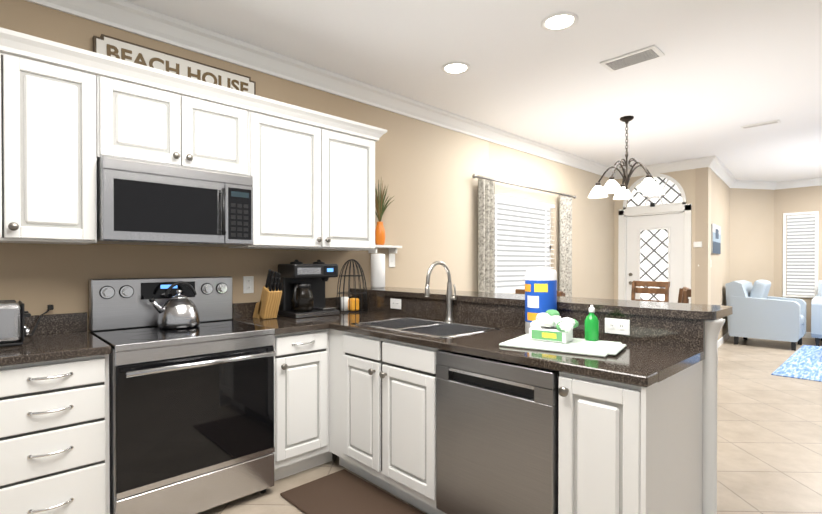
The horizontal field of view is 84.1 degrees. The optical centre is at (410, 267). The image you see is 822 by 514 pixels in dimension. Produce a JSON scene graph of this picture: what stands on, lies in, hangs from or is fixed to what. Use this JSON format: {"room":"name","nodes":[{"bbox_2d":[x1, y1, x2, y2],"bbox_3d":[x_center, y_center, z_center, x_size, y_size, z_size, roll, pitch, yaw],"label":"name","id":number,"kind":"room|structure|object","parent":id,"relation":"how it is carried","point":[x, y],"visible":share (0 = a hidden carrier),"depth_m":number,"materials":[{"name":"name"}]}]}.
{"room":"kitchen","nodes":[
{"label":"kitchen","id":0,"kind":"room"},
{"bbox_2d":[0,0,613,331],"bbox_3d":[-0.442,-0.117,3.825,10.170,2.720,0.150,0,1,-43],"label":"wall","id":1,"kind":"structure","parent":0,"point":[425,172],"depth_m":3.97,"materials":[{"name":"beige paint"}]},
{"bbox_2d":[0,52,96,244],"bbox_3d":[-1.993,-0.531,1.989,0.996,0.825,0.368,0,1,-43],"label":"upper cabinet","id":2,"kind":"object","parent":1,"relation":"attached to","point":[48,174],"visible":1,"depth_m":2.10,"materials":[{"name":"white wood"}]},
{"bbox_2d":[0,27,386,141],"bbox_3d":[-1.329,-0.989,2.606,2.815,0.079,0.381,0,1,-43],"label":"crown molding","id":3,"kind":"structure","parent":2,"relation":"on","point":[35,48],"depth_m":2.41,"materials":[{"name":"white wood"}]},
{"bbox_2d":[96,75,247,174],"bbox_3d":[-1.353,-0.748,2.594,0.760,0.400,0.368,0,1,-43],"label":"upper cabinet","id":4,"kind":"object","parent":1,"relation":"attached to","point":[139,122],"visible":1,"depth_m":2.45,"materials":[{"name":"white wood"}]},
{"bbox_2d":[93,155,252,246],"bbox_3d":[-1.328,-0.335,2.571,0.750,0.410,0.441,0,1,-43],"label":"microwave","id":5,"kind":"object","parent":4,"relation":"attached to","point":[139,202],"visible":0.98,"depth_m":2.39,"materials":[{"name":"metal"}]},
{"bbox_2d":[93,34,255,94],"bbox_3d":[-1.391,-1.179,2.783,0.910,0.190,0.037,0,1,-43],"label":"sign","id":6,"kind":"object","parent":1,"relation":"attached to","point":[103,44],"visible":0.69,"depth_m":2.72,"materials":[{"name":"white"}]},
{"bbox_2d":[243,276,253,292],"bbox_3d":[-1.102,0.118,3.091,0.072,0.115,0.008,0,1,-43],"label":"electrical outlet","id":7,"kind":"object","parent":1,"relation":"attached to","point":[248,284],"visible":1,"depth_m":3.09,"materials":[{"name":"white plastic"}]},
{"bbox_2d":[228,111,374,250],"bbox_3d":[-0.718,-0.540,3.197,0.981,0.825,0.368,0,1,-43],"label":"upper cabinet","id":8,"kind":"object","parent":1,"relation":"attached to","point":[313,187],"visible":0.96,"depth_m":3.04,"materials":[{"name":"white wood"}]},
{"bbox_2d":[368,180,401,253],"bbox_3d":[-0.255,-0.431,3.805,0.383,0.629,0.129,0,1,-43],"label":"plant shelf","id":9,"kind":"object","parent":1,"relation":"attached to","point":[380,229],"visible":0.79,"depth_m":3.78,"materials":[{"name":"white"}]},
{"bbox_2d":[389,254,394,266],"bbox_3d":[-0.164,-0.058,3.976,0.072,0.115,0.012,0,1,-43],"label":"light switch","id":10,"kind":"object","parent":1,"relation":"attached to","point":[391,260],"visible":1,"depth_m":3.97,"materials":[{"name":"white plastic"}]},
{"bbox_2d":[495,199,550,293],"bbox_3d":[1.319,-0.254,5.463,1.420,1.110,0.103,0,1,-43],"label":"window","id":11,"kind":"structure","parent":1,"relation":"in","point":[513,214],"depth_m":5.45,"materials":[{"name":"white"}]},
{"bbox_2d":[495,194,554,292],"bbox_3d":[1.334,-0.264,5.446,1.404,1.086,0.054,0,1,-43],"label":"window blinds","id":12,"kind":"object","parent":11,"relation":"attached to","point":[521,201],"visible":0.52,"depth_m":5.36,"materials":[{"name":"white plastic"}]},
{"bbox_2d":[472,174,575,296],"bbox_3d":[1.404,0.108,5.397,2.174,2.127,0.104,0,1,-43],"label":"curtain","id":13,"kind":"object","parent":1,"relation":"attached to","point":[486,234],"visible":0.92,"depth_m":4.83,"materials":[{"name":"beige fabric"}]},
{"bbox_2d":[124,0,821,181],"bbox_3d":[3.346,-1.520,2.892,14.400,0.100,6.800,0,1,-43],"label":"ceiling","id":14,"kind":"structure","parent":0,"point":[716,77],"depth_m":3.30,"materials":[{"name":"white paint"}]},
{"bbox_2d":[441,62,469,74],"bbox_3d":[0.332,-1.470,3.369,0.214,0.008,0.214,0,1,-43],"label":"recessed light","id":15,"kind":"object","parent":14,"relation":"in","point":[454,68],"visible":0.98,"depth_m":3.37,"materials":[{"name":"white"}]},
{"bbox_2d":[541,12,577,31],"bbox_3d":[0.887,-1.465,2.725,0.214,0.008,0.214,0,1,-43],"label":"recessed light","id":16,"kind":"object","parent":14,"relation":"in","point":[559,21],"visible":1,"depth_m":2.72,"materials":[{"name":"white glass"}]},
{"bbox_2d":[588,116,664,199],"bbox_3d":[2.119,-1.099,4.516,0.701,0.764,0.705,0,1,-43],"label":"chandelier","id":17,"kind":"object","parent":14,"relation":"hanging from","point":[649,186],"visible":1,"depth_m":4.50,"materials":[{"name":"white glass"}]},
{"bbox_2d":[600,45,664,71],"bbox_3d":[1.555,-1.466,3.213,0.200,0.013,0.370,0,1,-43],"label":"ceiling vent","id":18,"kind":"object","parent":14,"relation":"in","point":[635,57],"visible":1,"depth_m":3.19,"materials":[{"name":"white metal"}]},
{"bbox_2d":[741,120,780,128],"bbox_3d":[3.615,-1.477,4.717,0.100,0.013,0.320,0,1,-43],"label":"ceiling vent","id":19,"kind":"object","parent":14,"relation":"in","point":[760,124],"visible":1,"depth_m":4.70,"materials":[{"name":"white metal"}]},
{"bbox_2d":[197,336,821,513],"bbox_3d":[3.346,1.300,2.913,14.400,0.100,6.800,0,1,-43],"label":"floor","id":20,"kind":"structure","parent":0,"point":[769,443],"depth_m":3.19,"materials":[{"name":"tile"}]},
{"bbox_2d":[0,354,109,513],"bbox_3d":[-1.896,0.821,1.895,0.994,0.873,0.648,0,1,-43],"label":"base cabinet","id":21,"kind":"object","parent":20,"relation":"on","point":[54,439],"visible":1,"depth_m":1.89,"materials":[{"name":"white wood"}]},
{"bbox_2d":[0,312,110,366],"bbox_3d":[-1.899,0.315,1.896,0.996,0.135,0.641,0,1,-43],"label":"countertop","id":22,"kind":"structure","parent":21,"relation":"on","point":[56,336],"depth_m":2.07,"materials":[{"name":"stone"}]},
{"bbox_2d":[0,300,53,346],"bbox_3d":[-1.904,0.249,2.072,0.472,0.192,0.334,0,1,-43],"label":"toaster","id":23,"kind":"object","parent":22,"relation":"on","point":[14,329],"visible":1,"depth_m":2.00,"materials":[{"name":"silver metal"}]},
{"bbox_2d":[89,276,275,513],"bbox_3d":[-1.224,0.658,2.469,0.752,1.190,0.726,0,1,-43],"label":"range","id":24,"kind":"object","parent":20,"relation":"on","point":[191,420],"visible":0.83,"depth_m":2.27,"materials":[{"name":"metal"}]},
{"bbox_2d":[149,281,199,328],"bbox_3d":[-1.337,0.209,2.579,0.263,0.259,0.216,0,1,-43],"label":"kettle","id":25,"kind":"object","parent":24,"relation":"on","point":[178,311],"visible":1,"depth_m":2.52,"materials":[{"name":"metal"}]},
{"bbox_2d":[273,329,331,480],"bbox_3d":[-0.611,0.812,3.111,1.000,0.873,0.651,0,1,-43],"label":"base cabinet","id":26,"kind":"object","parent":20,"relation":"on","point":[301,401],"visible":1,"depth_m":2.69,"materials":[{"name":"white wood"}]},
{"bbox_2d":[232,302,323,334],"bbox_3d":[-0.858,0.308,2.882,0.336,0.135,0.641,0,1,-43],"label":"countertop","id":27,"kind":"structure","parent":26,"relation":"on","point":[242,312],"depth_m":2.86,"materials":[{"name":"stone"}]},
{"bbox_2d":[253,269,281,318],"bbox_3d":[-0.941,0.175,3.002,0.100,0.326,0.249,0,1,-43],"label":"knife block","id":28,"kind":"object","parent":27,"relation":"on","point":[267,306],"visible":1,"depth_m":2.94,"materials":[{"name":"brown wood"}]},
{"bbox_2d":[324,294,704,387],"bbox_3d":[0.133,0.295,2.565,0.667,0.165,2.466,0,1,-43],"label":"countertop","id":29,"kind":"structure","parent":26,"relation":"on","point":[656,349],"depth_m":2.06,"materials":[{"name":"stone"}]},
{"bbox_2d":[278,259,338,317],"bbox_3d":[-0.722,0.141,3.212,0.354,0.392,0.257,0,1,-43],"label":"coffee maker","id":30,"kind":"object","parent":29,"relation":"on","point":[303,291],"visible":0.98,"depth_m":3.13,"materials":[{"name":"black plastic"}]},
{"bbox_2d":[337,259,366,312],"bbox_3d":[-0.448,0.135,3.455,0.236,0.395,0.235,0,1,-43],"label":"candle holder","id":31,"kind":"object","parent":29,"relation":"on","point":[348,303],"visible":1,"depth_m":3.42,"materials":[{"name":"black metal"}]},
{"bbox_2d":[390,298,400,308],"bbox_3d":[-0.110,0.262,3.272,0.008,0.072,0.115,0,1,-43],"label":"outlet","id":32,"kind":"object","parent":29,"relation":"attached to","point":[395,303],"visible":1,"depth_m":3.27,"materials":[{"name":"white plastic"}]},
{"bbox_2d":[351,317,499,337],"bbox_3d":[0.068,0.447,2.638,0.468,0.218,0.748,0,1,-43],"label":"sink","id":33,"kind":"object","parent":29,"relation":"in","point":[434,328],"visible":0.25,"depth_m":2.72,"materials":[{"name":"silver metal"}]},
{"bbox_2d":[425,261,456,321],"bbox_3d":[0.187,0.150,2.781,0.240,0.380,0.092,0,1,-43],"label":"faucet","id":34,"kind":"object","parent":29,"relation":"on","point":[450,297],"visible":0.98,"depth_m":2.83,"materials":[{"name":"silver metal"}]},
{"bbox_2d":[525,267,556,333],"bbox_3d":[0.666,0.171,2.342,0.159,0.345,0.158,0,1,-43],"label":"canister","id":35,"kind":"object","parent":29,"relation":"on","point":[540,289],"visible":0.71,"depth_m":2.28,"materials":[{"name":"blue plastic"}]},
{"bbox_2d":[499,334,625,356],"bbox_3d":[0.675,0.338,2.007,0.470,0.016,0.340,0,1,35],"label":"dish towel","id":36,"kind":"object","parent":29,"relation":"on","point":[598,348],"visible":0.98,"depth_m":1.94,"materials":[{"name":"white fabric"}]},
{"bbox_2d":[529,309,578,342],"bbox_3d":[0.649,0.264,2.074,0.212,0.135,0.138,0,1,41],"label":"pack","id":37,"kind":"object","parent":36,"relation":"on","point":[552,325],"visible":1,"depth_m":2.04,"materials":[{"name":"white paper"}]},
{"bbox_2d":[584,305,598,340],"bbox_3d":[0.824,0.252,2.078,0.062,0.160,0.062,0,1,-43],"label":"soap bottle","id":38,"kind":"object","parent":36,"relation":"on","point":[591,327],"visible":1,"depth_m":2.06,"materials":[{"name":"green plastic"}]},
{"bbox_2d":[605,318,629,334],"bbox_3d":[0.965,0.278,2.137,0.008,0.072,0.115,0,1,-43],"label":"outlet","id":39,"kind":"object","parent":29,"relation":"attached to","point":[617,326],"visible":1,"depth_m":2.13,"materials":[{"name":"white plastic"}]},
{"bbox_2d":[280,469,424,513],"bbox_3d":[-0.094,1.247,2.160,0.442,0.015,1.364,0,1,-43],"label":"kitchen mat","id":40,"kind":"object","parent":20,"relation":"on","point":[343,491],"visible":1,"depth_m":2.44,"materials":[{"name":"brown"}]},
{"bbox_2d":[329,329,445,513],"bbox_3d":[0.013,0.815,2.690,0.673,0.873,0.928,0,1,-43],"label":"base cabinet","id":41,"kind":"object","parent":20,"relation":"on","point":[382,413],"visible":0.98,"depth_m":2.42,"materials":[{"name":"white wood"}]},
{"bbox_2d":[436,350,558,513],"bbox_3d":[0.553,0.819,2.136,0.638,0.863,0.604,0,1,-43],"label":"dishwasher","id":42,"kind":"object","parent":20,"relation":"on","point":[496,436],"visible":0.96,"depth_m":1.89,"materials":[{"name":"silver metal"}]},
{"bbox_2d":[515,289,564,296],"bbox_3d":[1.225,0.715,3.930,0.514,1.055,0.430,0,1,-43],"label":"dining chair","id":43,"kind":"object","parent":20,"relation":"on","point":[522,291],"visible":0.12,"depth_m":3.84,"materials":[{"name":"brown wood"}]},
{"bbox_2d":[558,360,702,513],"bbox_3d":[0.866,0.822,1.790,0.673,0.873,0.313,0,1,-43],"label":"base cabinet","id":44,"kind":"object","parent":20,"relation":"on","point":[623,448],"visible":0.98,"depth_m":1.60,"materials":[{"name":"white wood"}]},
{"bbox_2d":[631,281,669,301],"bbox_3d":[2.828,0.703,5.545,0.514,1.055,0.430,0,1,-43],"label":"dining chair","id":45,"kind":"object","parent":20,"relation":"on","point":[665,290],"visible":0.25,"depth_m":5.69,"materials":[{"name":"brown wood"}]},
{"bbox_2d":[678,287,690,302],"bbox_3d":[2.277,0.712,4.231,0.514,1.055,0.430,0,0,26],"label":"dining chair","id":46,"kind":"object","parent":20,"relation":"on","point":[684,294],"visible":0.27,"depth_m":3.95,"materials":[{"name":"brown wood"}]},
{"bbox_2d":[702,318,725,513],"bbox_3d":[1.267,0.738,1.948,0.124,1.038,0.124,0,1,-43],"label":"wall column","id":47,"kind":"structure","parent":20,"relation":"on","point":[709,430],"depth_m":1.92,"materials":[{"name":"white paint"}]},
{"bbox_2d":[725,280,806,350],"bbox_3d":[5.605,0.709,7.213,0.800,1.017,0.910,0,1,-43],"label":"armchair","id":48,"kind":"object","parent":20,"relation":"on","point":[759,312],"visible":1,"depth_m":7.00,"materials":[{"name":"blue"}]},
{"bbox_2d":[771,345,821,381],"bbox_3d":[5.994,1.226,5.243,2.750,0.012,2.540,0,1,-43],"label":"living room rug","id":49,"kind":"object","parent":20,"relation":"on","point":[804,362],"visible":0.95,"depth_m":5.65,"materials":[{"name":"blue carpet"}]},
{"bbox_2d":[811,280,821,345],"bbox_3d":[6.814,0.710,7.049,0.910,1.017,0.860,0,1,-43],"label":"armchair","id":50,"kind":"object","parent":20,"relation":"on","point":[816,318],"visible":0.94,"depth_m":7.02,"materials":[{"name":"blue"}]},
{"bbox_2d":[614,167,710,304],"bbox_3d":[3.684,-0.139,6.755,0.150,2.720,1.269,0,1,-43],"label":"wall","id":51,"kind":"structure","parent":0,"point":[685,180],"depth_m":6.39,"materials":[{"name":"beige paint"}]},
{"bbox_2d":[626,213,682,302],"bbox_3d":[3.603,0.218,6.771,0.099,1.990,0.786,0,1,-43],"label":"front door","id":52,"kind":"structure","parent":51,"relation":"in","point":[654,247],"depth_m":6.76,"materials":[{"name":"white"}]},
{"bbox_2d":[627,177,681,206],"bbox_3d":[3.631,-1.128,6.788,0.008,0.428,0.796,0,1,-43],"label":"window","id":53,"kind":"structure","parent":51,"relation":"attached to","point":[672,192],"depth_m":6.72,"materials":[{"name":"glass"}]},
{"bbox_2d":[618,174,691,303],"bbox_3d":[3.632,-0.079,6.797,0.168,2.600,1.000,0,1,-43],"label":"door frame","id":54,"kind":"structure","parent":51,"relation":"attached to","point":[625,212],"depth_m":6.72,"materials":[{"name":"white wood"}]},
{"bbox_2d":[693,241,701,246],"bbox_3d":[3.975,-0.316,6.321,0.021,0.080,0.100,0,1,-43],"label":"thermostat","id":55,"kind":"object","parent":51,"relation":"attached to","point":[697,244],"visible":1,"depth_m":6.31,"materials":[{"name":"white plastic"}]},
{"bbox_2d":[695,167,821,339],"bbox_3d":[6.939,-0.130,5.549,3.244,2.720,5.699,0,1,-43],"label":"wall","id":56,"kind":"structure","parent":0,"point":[749,222],"depth_m":7.98,"materials":[{"name":"beige paint"}]},
{"bbox_2d":[25,0,821,189],"bbox_3d":[2.943,-1.403,2.373,13.100,0.124,6.600,0,1,-43],"label":"crown molding","id":57,"kind":"structure","parent":56,"relation":"attached to","point":[140,20],"depth_m":3.42,"materials":[{"name":"white wood"}]},
{"bbox_2d":[711,223,720,253],"bbox_3d":[4.477,-0.409,6.692,0.026,0.420,0.780,0,1,41],"label":"picture","id":58,"kind":"object","parent":56,"relation":"attached to","point":[715,239],"visible":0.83,"depth_m":6.58,"materials":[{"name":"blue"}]},
{"bbox_2d":[718,332,820,346],"bbox_3d":[4.885,1.190,4.233,7.750,0.100,6.600,0,1,-43],"label":"baseboard","id":59,"kind":"structure","parent":56,"relation":"attached to","point":[723,339],"depth_m":7.62,"materials":[{"name":"white wood"}]},
{"bbox_2d":[782,211,818,297],"bbox_3d":[6.763,-0.208,7.917,0.120,1.490,0.470,0,1,-43],"label":"window","id":60,"kind":"structure","parent":56,"relation":"in","point":[791,265],"depth_m":7.95,"materials":[{"name":"white"}]},
{"bbox_2d":[787,214,814,293],"bbox_3d":[6.766,-0.221,7.920,0.052,1.369,0.370,0,1,-43],"label":"window blinds","id":61,"kind":"object","parent":60,"relation":"attached to","point":[801,216],"visible":0.88,"depth_m":7.91,"materials":[{"name":"white plastic"}]},
{"bbox_3d":[0.415,0.730,2.847,0.120,1.040,2.453,0,1,-43],"label":"wall","id":62,"kind":"structure","parent":0,"visible":0},
{"bbox_2d":[350,287,732,319],"bbox_3d":[0.507,0.192,2.895,0.395,0.034,2.501,0,1,-43],"label":"bar","id":63,"kind":"object","parent":62,"relation":"on","point":[685,310],"visible":0.94,"depth_m":2.32,"materials":[{"name":"stone"}]},
{"bbox_2d":[371,254,384,287],"bbox_3d":[-0.273,0.028,3.765,0.120,0.278,0.120,0,1,-43],"label":"paper towel roll","id":64,"kind":"object","parent":63,"relation":"on","point":[377,270],"visible":0.98,"depth_m":3.71,"materials":[{"name":"white paper"}]}
]}

